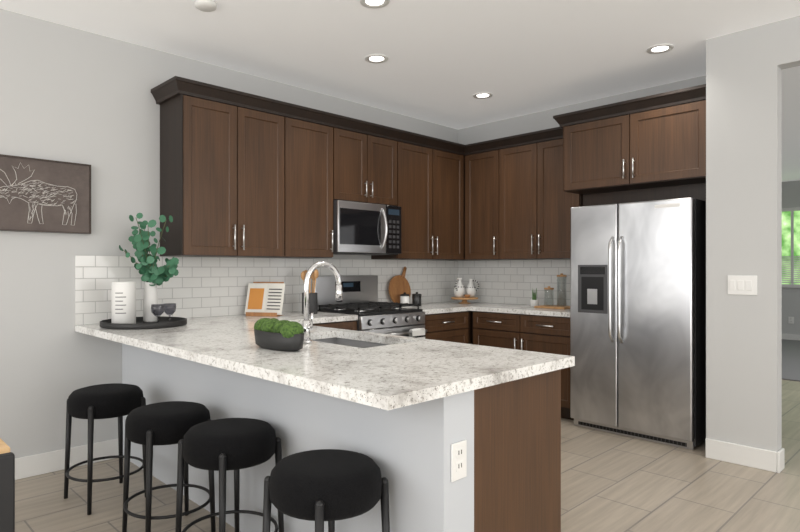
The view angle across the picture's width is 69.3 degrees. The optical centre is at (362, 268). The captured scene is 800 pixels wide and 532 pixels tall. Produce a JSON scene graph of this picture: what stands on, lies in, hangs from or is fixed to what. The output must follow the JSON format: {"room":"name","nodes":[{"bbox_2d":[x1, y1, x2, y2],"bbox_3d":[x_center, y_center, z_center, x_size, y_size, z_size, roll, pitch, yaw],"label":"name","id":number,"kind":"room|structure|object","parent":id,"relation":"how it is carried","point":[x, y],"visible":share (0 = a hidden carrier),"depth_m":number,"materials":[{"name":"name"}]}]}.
{"room":"kitchen","nodes":[
{"label":"kitchen","id":0,"kind":"room"},
{"bbox_2d":[0,9,799,457],"bbox_3d":[4.098,-0.136,3.233,15.050,2.835,9.150,0,0,-43],"label":"wall","id":1,"kind":"structure","parent":0,"point":[74,95],"depth_m":3.75,"materials":[{"name":"grey paint"}]},
{"bbox_2d":[0,154,90,233],"bbox_3d":[-2.024,-0.451,3.551,0.656,0.451,0.037,0,0,-43],"label":"framed picture","id":2,"kind":"object","parent":1,"relation":"attached to","point":[45,195],"visible":1,"depth_m":3.58,"materials":[{"name":"fabric"}]},
{"bbox_2d":[15,438,118,479],"bbox_3d":[-3.028,1.217,2.634,3.798,0.130,0.015,0,0,-43],"label":"baseboard","id":3,"kind":"structure","parent":1,"relation":"attached to","point":[54,461],"depth_m":3.65,"materials":[{"name":"white"}]},
{"bbox_2d":[155,88,286,257],"bbox_3d":[-1.023,-0.641,4.270,0.836,1.105,0.350,0,0,-43],"label":"upper cabinet","id":4,"kind":"object","parent":1,"relation":"attached to","point":[243,174],"depth_m":4.08,"materials":[{"name":"brown wood"}]},
{"bbox_2d":[75,255,457,324],"bbox_3d":[-0.395,0.140,5.088,3.998,0.453,0.007,0,0,-43],"label":"backsplash","id":5,"kind":"structure","parent":1,"relation":"attached to","point":[195,287],"depth_m":4.46,"materials":[{"name":"tile"}]},
{"bbox_2d":[287,112,334,257],"bbox_3d":[-0.538,-0.641,4.721,0.488,1.105,0.350,0,0,-43],"label":"upper cabinet","id":6,"kind":"object","parent":1,"relation":"attached to","point":[310,140],"depth_m":4.60,"materials":[{"name":"brown wood"}]},
{"bbox_2d":[335,124,398,205],"bbox_3d":[-0.080,-0.882,5.147,0.764,0.623,0.350,0,0,-43],"label":"upper cabinet","id":7,"kind":"object","parent":1,"relation":"attached to","point":[366,161],"depth_m":5.00,"materials":[{"name":"brown wood"}]},
{"bbox_2d":[333,200,400,254],"bbox_3d":[-0.041,-0.344,5.105,0.756,0.440,0.464,0,0,-43],"label":"microwave","id":8,"kind":"object","parent":7,"relation":"attached to","point":[360,228],"visible":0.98,"depth_m":4.94,"materials":[{"name":"grey metal"}]},
{"bbox_2d":[371,136,466,259],"bbox_3d":[0.571,-0.641,5.753,1.013,1.105,0.350,0,0,-43],"label":"upper cabinet","id":9,"kind":"object","parent":1,"relation":"attached to","point":[431,176],"depth_m":5.59,"materials":[{"name":"brown wood"}]},
{"bbox_2d":[464,150,499,259],"bbox_3d":[1.322,-0.640,5.920,0.349,1.104,0.409,0,0,-43],"label":"upper cabinet","id":10,"kind":"object","parent":1,"relation":"attached to","point":[481,170],"depth_m":5.80,"materials":[{"name":"brown wood"}]},
{"bbox_2d":[458,259,569,305],"bbox_3d":[1.646,0.140,5.824,0.007,0.453,1.695,0,0,-43],"label":"backsplash","id":11,"kind":"structure","parent":1,"relation":"attached to","point":[510,281],"depth_m":5.90,"materials":[{"name":"tile"}]},
{"bbox_2d":[500,139,599,259],"bbox_3d":[1.743,-0.640,5.467,0.349,1.104,0.827,0,0,-43],"label":"upper cabinet","id":12,"kind":"object","parent":1,"relation":"attached to","point":[520,202],"depth_m":5.37,"materials":[{"name":"brown wood"}]},
{"bbox_2d":[560,92,705,199],"bbox_3d":[2.290,-0.933,4.667,0.639,0.570,1.094,0,0,-43],"label":"upper cabinet","id":13,"kind":"object","parent":1,"relation":"attached to","point":[649,149],"depth_m":4.44,"materials":[{"name":"brown wood"}]},
{"bbox_2d":[728,275,756,294],"bbox_3d":[2.473,0.110,3.760,0.010,0.125,0.165,0,0,-43],"label":"switch plate","id":14,"kind":"object","parent":1,"relation":"attached to","point":[742,285],"visible":1,"depth_m":3.75,"materials":[{"name":"white plastic"}]},
{"bbox_2d":[705,438,782,472],"bbox_3d":[2.476,1.217,3.768,0.036,0.130,0.416,0,0,-43],"label":"baseboard","id":15,"kind":"structure","parent":1,"relation":"attached to","point":[753,457],"depth_m":3.74,"materials":[{"name":"white"}]},
{"bbox_2d":[782,207,799,287],"bbox_3d":[7.628,-0.368,10.240,0.033,1.420,1.620,0,0,-43],"label":"window","id":16,"kind":"structure","parent":1,"relation":"in","point":[790,247],"depth_m":10.24,"materials":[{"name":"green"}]},
{"bbox_2d":[788,317,793,323],"bbox_3d":[7.623,0.922,10.263,0.010,0.120,0.080,0,0,-43],"label":"outlet","id":17,"kind":"object","parent":1,"relation":"attached to","point":[790,320],"visible":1,"depth_m":10.26,"materials":[{"name":"white"}]},
{"bbox_2d":[782,334,799,339],"bbox_3d":[9.542,1.227,8.197,0.015,0.110,9.000,0,0,-43],"label":"baseboard","id":18,"kind":"structure","parent":1,"relation":"attached to","point":[784,336],"depth_m":10.26,"materials":[{"name":"white"}]},
{"bbox_2d":[0,0,799,181],"bbox_3d":[3.549,-1.593,2.722,16.550,0.080,9.150,0,0,-43],"label":"ceiling","id":19,"kind":"structure","parent":0,"point":[445,62],"depth_m":3.98,"materials":[{"name":"white paint"}]},
{"bbox_2d":[194,0,216,11],"bbox_3d":[-0.920,-1.536,3.378,0.132,0.031,0.132,0,0,-43],"label":"smoke detector","id":20,"kind":"object","parent":19,"relation":"attached to","point":[206,5],"visible":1,"depth_m":3.35,"materials":[{"name":"white plastic"}]},
{"bbox_2d":[360,0,389,7],"bbox_3d":[0.069,-1.549,3.343,0.175,0.007,0.175,0,0,2],"label":"recessed light","id":21,"kind":"object","parent":19,"relation":"in","point":[366,3],"depth_m":3.37,"materials":[{"name":"white"}]},
{"bbox_2d":[365,54,387,62],"bbox_3d":[0.102,-1.549,4.262,0.175,0.007,0.175,0,0,2],"label":"recessed light","id":22,"kind":"object","parent":19,"relation":"in","point":[374,58],"depth_m":4.26,"materials":[{"name":"white"}]},
{"bbox_2d":[473,92,492,98],"bbox_3d":[1.076,-1.549,5.168,0.175,0.007,0.175,0,0,2],"label":"recessed light","id":23,"kind":"object","parent":19,"relation":"in","point":[482,95],"depth_m":5.17,"materials":[{"name":"white"}]},
{"bbox_2d":[646,44,673,53],"bbox_3d":[2.098,-1.549,4.069,0.175,0.007,0.175,0,0,2],"label":"recessed light","id":24,"kind":"object","parent":19,"relation":"in","point":[655,49],"depth_m":4.06,"materials":[{"name":"white"}]},
{"bbox_2d":[15,380,799,531],"bbox_3d":[3.549,1.312,2.722,16.550,0.060,9.150,0,0,-43],"label":"floor","id":25,"kind":"structure","parent":0,"point":[611,482],"depth_m":3.28,"materials":[{"name":"tile"}]},
{"bbox_2d":[0,438,9,453],"bbox_3d":[-1.934,0.904,1.547,1.520,0.755,1.000,0,0,-43],"label":"dining table","id":26,"kind":"object","parent":25,"relation":"on","point":[4,447],"visible":0.46,"depth_m":1.70,"materials":[{"name":"brown wood"}]},
{"bbox_2d":[0,452,14,531],"bbox_3d":[-1.095,0.847,1.306,0.440,0.870,0.475,0,0,-43],"label":"dining chair","id":27,"kind":"object","parent":25,"relation":"on","point":[7,492],"visible":1,"depth_m":1.27,"materials":[{"name":"black fabric"}]},
{"bbox_2d":[64,383,145,514],"bbox_3d":[-1.435,0.974,3.227,0.407,0.617,0.407,0,0,-43],"label":"stool","id":28,"kind":"object","parent":25,"relation":"on","point":[105,401],"visible":0.98,"depth_m":3.11,"materials":[{"name":"black fabric"}]},
{"bbox_2d":[122,401,215,531],"bbox_3d":[-0.935,0.974,2.777,0.407,0.617,0.407,0,0,-43],"label":"stool","id":29,"kind":"object","parent":25,"relation":"on","point":[149,426],"visible":0.88,"depth_m":2.65,"materials":[{"name":"black fabric"}]},
{"bbox_2d":[175,418,283,531],"bbox_3d":[-0.564,0.974,2.453,0.407,0.617,0.407,0,0,-43],"label":"stool","id":30,"kind":"object","parent":25,"relation":"on","point":[224,445],"visible":0.98,"depth_m":2.34,"materials":[{"name":"black fabric"}]},
{"bbox_2d":[262,449,389,531],"bbox_3d":[-0.128,0.974,1.998,0.407,0.617,0.407,0,0,-43],"label":"stool","id":31,"kind":"object","parent":25,"relation":"on","point":[319,487],"visible":1,"depth_m":1.88,"materials":[{"name":"black fabric"}]},
{"bbox_2d":[313,320,356,330],"bbox_3d":[-0.556,0.846,4.506,0.808,0.872,0.640,0,0,-43],"label":"base cabinet","id":32,"kind":"object","parent":25,"relation":"on","point":[348,325],"depth_m":4.44,"materials":[{"name":"brown wood"}]},
{"bbox_2d":[251,311,357,322],"bbox_3d":[-0.543,0.387,4.513,0.778,0.040,0.648,0,0,-43],"label":"countertop","id":33,"kind":"structure","parent":32,"relation":"on","point":[327,317],"depth_m":4.43,"materials":[{"name":"stone"}]},
{"bbox_2d":[245,282,284,316],"bbox_3d":[-0.755,0.236,4.477,0.310,0.260,0.155,0,0,15],"label":"cookbook stand","id":34,"kind":"object","parent":33,"relation":"on","point":[264,299],"visible":1,"depth_m":4.47,"materials":[{"name":"white paper"}]},
{"bbox_2d":[301,269,318,313],"bbox_3d":[-0.428,0.187,4.656,0.154,0.359,0.127,0,0,-43],"label":"utensil crock","id":35,"kind":"object","parent":33,"relation":"on","point":[313,301],"visible":0.65,"depth_m":4.62,"materials":[{"name":"grey"}]},
{"bbox_2d":[122,343,560,531],"bbox_3d":[-0.405,0.846,3.174,0.775,0.873,2.798,0,0,-43],"label":"base cabinet","id":36,"kind":"object","parent":25,"relation":"on","point":[510,432],"visible":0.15,"depth_m":2.23,"materials":[{"name":"grey paint"}]},
{"bbox_2d":[75,315,574,409],"bbox_3d":[-0.488,0.479,3.069,1.110,0.225,2.838,0,0,-43],"label":"countertop","id":37,"kind":"structure","parent":36,"relation":"on","point":[384,371],"depth_m":2.35,"materials":[{"name":"stone"}]},
{"bbox_2d":[100,316,186,329],"bbox_3d":[-1.403,0.348,3.707,0.524,0.036,0.524,0,0,-43],"label":"tray","id":38,"kind":"object","parent":37,"relation":"on","point":[163,322],"visible":0.75,"depth_m":3.52,"materials":[{"name":"black"}]},
{"bbox_2d":[111,282,135,323],"bbox_3d":[-1.511,0.219,3.647,0.144,0.268,0.146,0,0,-43],"label":"canister","id":39,"kind":"object","parent":38,"relation":"on","point":[123,302],"visible":0.85,"depth_m":3.59,"materials":[{"name":"white ceramic"}]},
{"bbox_2d":[119,213,178,321],"bbox_3d":[-1.351,0.002,3.768,0.420,0.701,0.443,0,0,-43],"label":"vase","id":40,"kind":"object","parent":38,"relation":"on","point":[152,274],"visible":0.98,"depth_m":3.76,"materials":[{"name":"white ceramic"}]},
{"bbox_2d":[151,304,163,322],"bbox_3d":[-1.299,0.290,3.654,0.082,0.125,0.082,0,0,-43],"label":"goblet","id":41,"kind":"object","parent":38,"relation":"on","point":[157,310],"visible":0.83,"depth_m":3.65,"materials":[{"name":"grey glass"}]},
{"bbox_2d":[164,303,175,321],"bbox_3d":[-1.254,0.290,3.744,0.082,0.125,0.082,0,0,-43],"label":"goblet","id":42,"kind":"object","parent":38,"relation":"on","point":[170,310],"visible":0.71,"depth_m":3.74,"materials":[{"name":"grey glass"}]},
{"bbox_2d":[254,318,303,350],"bbox_3d":[-0.387,0.299,2.645,0.142,0.134,0.348,0,0,-43],"label":"pot","id":43,"kind":"object","parent":37,"relation":"on","point":[277,334],"visible":1,"depth_m":2.56,"materials":[{"name":"black ceramic"}]},
{"bbox_2d":[303,261,342,342],"bbox_3d":[-0.190,0.164,2.898,0.260,0.403,0.094,0,0,-43],"label":"faucet","id":44,"kind":"object","parent":37,"relation":"on","point":[307,326],"visible":1,"depth_m":2.83,"materials":[{"name":"silver metal"}]},
{"bbox_2d":[451,440,466,481],"bbox_3d":[0.323,0.644,1.932,0.080,0.125,0.010,0,0,-43],"label":"electrical outlet plate","id":45,"kind":"object","parent":36,"relation":"attached to","point":[458,460],"visible":1,"depth_m":1.93,"materials":[{"name":"white plastic"}]},
{"bbox_2d":[311,275,426,338],"bbox_3d":[0.067,0.674,4.990,0.756,1.215,0.745,0,0,-43],"label":"range","id":46,"kind":"object","parent":25,"relation":"on","point":[360,296],"visible":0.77,"depth_m":4.95,"materials":[{"name":"grey metal"}]},
{"bbox_2d":[424,311,468,343],"bbox_3d":[0.546,0.846,5.531,0.675,0.872,0.640,0,0,-43],"label":"base cabinet","id":47,"kind":"object","parent":25,"relation":"on","point":[453,327],"depth_m":5.33,"materials":[{"name":"brown wood"}]},
{"bbox_2d":[402,302,470,313],"bbox_3d":[0.550,0.387,5.529,0.678,0.040,0.649,0,0,-43],"label":"countertop","id":48,"kind":"structure","parent":47,"relation":"on","point":[429,308],"depth_m":5.41,"materials":[{"name":"stone"}]},
{"bbox_2d":[389,267,410,302],"bbox_3d":[0.366,0.173,5.696,0.068,0.386,0.300,0,0,41],"label":"cutting boards","id":49,"kind":"object","parent":48,"relation":"on","point":[398,285],"visible":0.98,"depth_m":5.68,"materials":[{"name":"brown wood"}]},
{"bbox_2d":[400,292,408,306],"bbox_3d":[0.404,0.298,5.553,0.092,0.136,0.092,0,0,-43],"label":"jar","id":50,"kind":"object","parent":48,"relation":"on","point":[404,297],"visible":0.81,"depth_m":5.51,"materials":[{"name":"white ceramic"}]},
{"bbox_2d":[412,292,421,305],"bbox_3d":[0.526,0.298,5.612,0.092,0.136,0.092,0,0,-43],"label":"jar","id":51,"kind":"object","parent":48,"relation":"on","point":[416,298],"visible":0.9,"depth_m":5.57,"materials":[{"name":"black ceramic"}]},
{"bbox_2d":[469,311,471,343],"bbox_3d":[1.038,0.846,5.989,0.670,0.872,0.640,0,0,-43],"label":"base cabinet","id":52,"kind":"object","parent":25,"relation":"on","point":[470,312],"depth_m":5.59,"materials":[{"name":"brown wood"}]},
{"bbox_2d":[472,311,573,419],"bbox_3d":[1.618,0.846,5.362,0.675,0.873,1.053,0,0,-43],"label":"base cabinet","id":53,"kind":"object","parent":25,"relation":"on","point":[541,333],"visible":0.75,"depth_m":5.09,"materials":[{"name":"brown wood"}]},
{"bbox_2d":[443,301,569,316],"bbox_3d":[1.402,0.387,5.602,0.668,0.040,1.703,0,0,-43],"label":"countertop","id":54,"kind":"structure","parent":53,"relation":"on","point":[475,306],"depth_m":5.28,"materials":[{"name":"stone"}]},
{"bbox_2d":[451,297,477,303],"bbox_3d":[1.065,0.334,6.031,0.280,0.064,0.280,0,0,-43],"label":"cake stand","id":55,"kind":"object","parent":54,"relation":"on","point":[464,300],"visible":1,"depth_m":5.97,"materials":[{"name":"brown wood"}]},
{"bbox_2d":[454,278,464,296],"bbox_3d":[0.995,0.201,6.008,0.150,0.200,0.116,0,0,-43],"label":"jug vase","id":56,"kind":"object","parent":55,"relation":"on","point":[459,289],"visible":1,"depth_m":5.98,"materials":[{"name":"white ceramic"}]},
{"bbox_2d":[465,279,478,296],"bbox_3d":[1.141,0.205,6.044,0.110,0.190,0.136,0,0,-43],"label":"jug vase","id":57,"kind":"object","parent":55,"relation":"on","point":[471,290],"visible":0.98,"depth_m":6.02,"materials":[{"name":"white ceramic"}]},
{"bbox_2d":[530,288,538,306],"bbox_3d":[1.640,0.275,5.515,0.080,0.182,0.080,0,0,-43],"label":"succulent pot","id":58,"kind":"object","parent":54,"relation":"on","point":[534,302],"visible":0.9,"depth_m":5.50,"materials":[{"name":"white ceramic"}]},
{"bbox_2d":[534,305,569,308],"bbox_3d":[1.790,0.357,5.340,0.260,0.018,0.300,0,0,-43],"label":"serving board","id":59,"kind":"object","parent":54,"relation":"on","point":[554,307],"visible":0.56,"depth_m":5.27,"materials":[{"name":"brown wood"}]},
{"bbox_2d":[544,286,553,305],"bbox_3d":[1.734,0.256,5.370,0.088,0.182,0.088,0,0,-43],"label":"glass canister","id":60,"kind":"object","parent":59,"relation":"on","point":[548,288],"visible":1,"depth_m":5.36,"materials":[{"name":"clear glass"}]},
{"bbox_2d":[557,273,566,305],"bbox_3d":[1.831,0.196,5.310,0.088,0.302,0.088,0,0,-43],"label":"glass canister","id":61,"kind":"object","parent":59,"relation":"on","point":[561,275],"visible":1,"depth_m":5.30,"materials":[{"name":"clear glass"}]},
{"bbox_2d":[570,197,705,449],"bbox_3d":[2.233,0.392,4.585,0.780,1.780,0.906,0,0,-43],"label":"fridge","id":62,"kind":"object","parent":25,"relation":"on","point":[638,312],"visible":1,"depth_m":4.29,"materials":[{"name":"grey metal"}]},
{"bbox_2d":[782,339,799,380],"bbox_3d":[7.901,1.276,6.670,4.500,0.012,9.000,0,0,-43],"label":"carpet floor","id":63,"kind":"structure","parent":25,"relation":"on","point":[791,360],"depth_m":7.95,"materials":[{"name":"grey carpet"}]}
]}

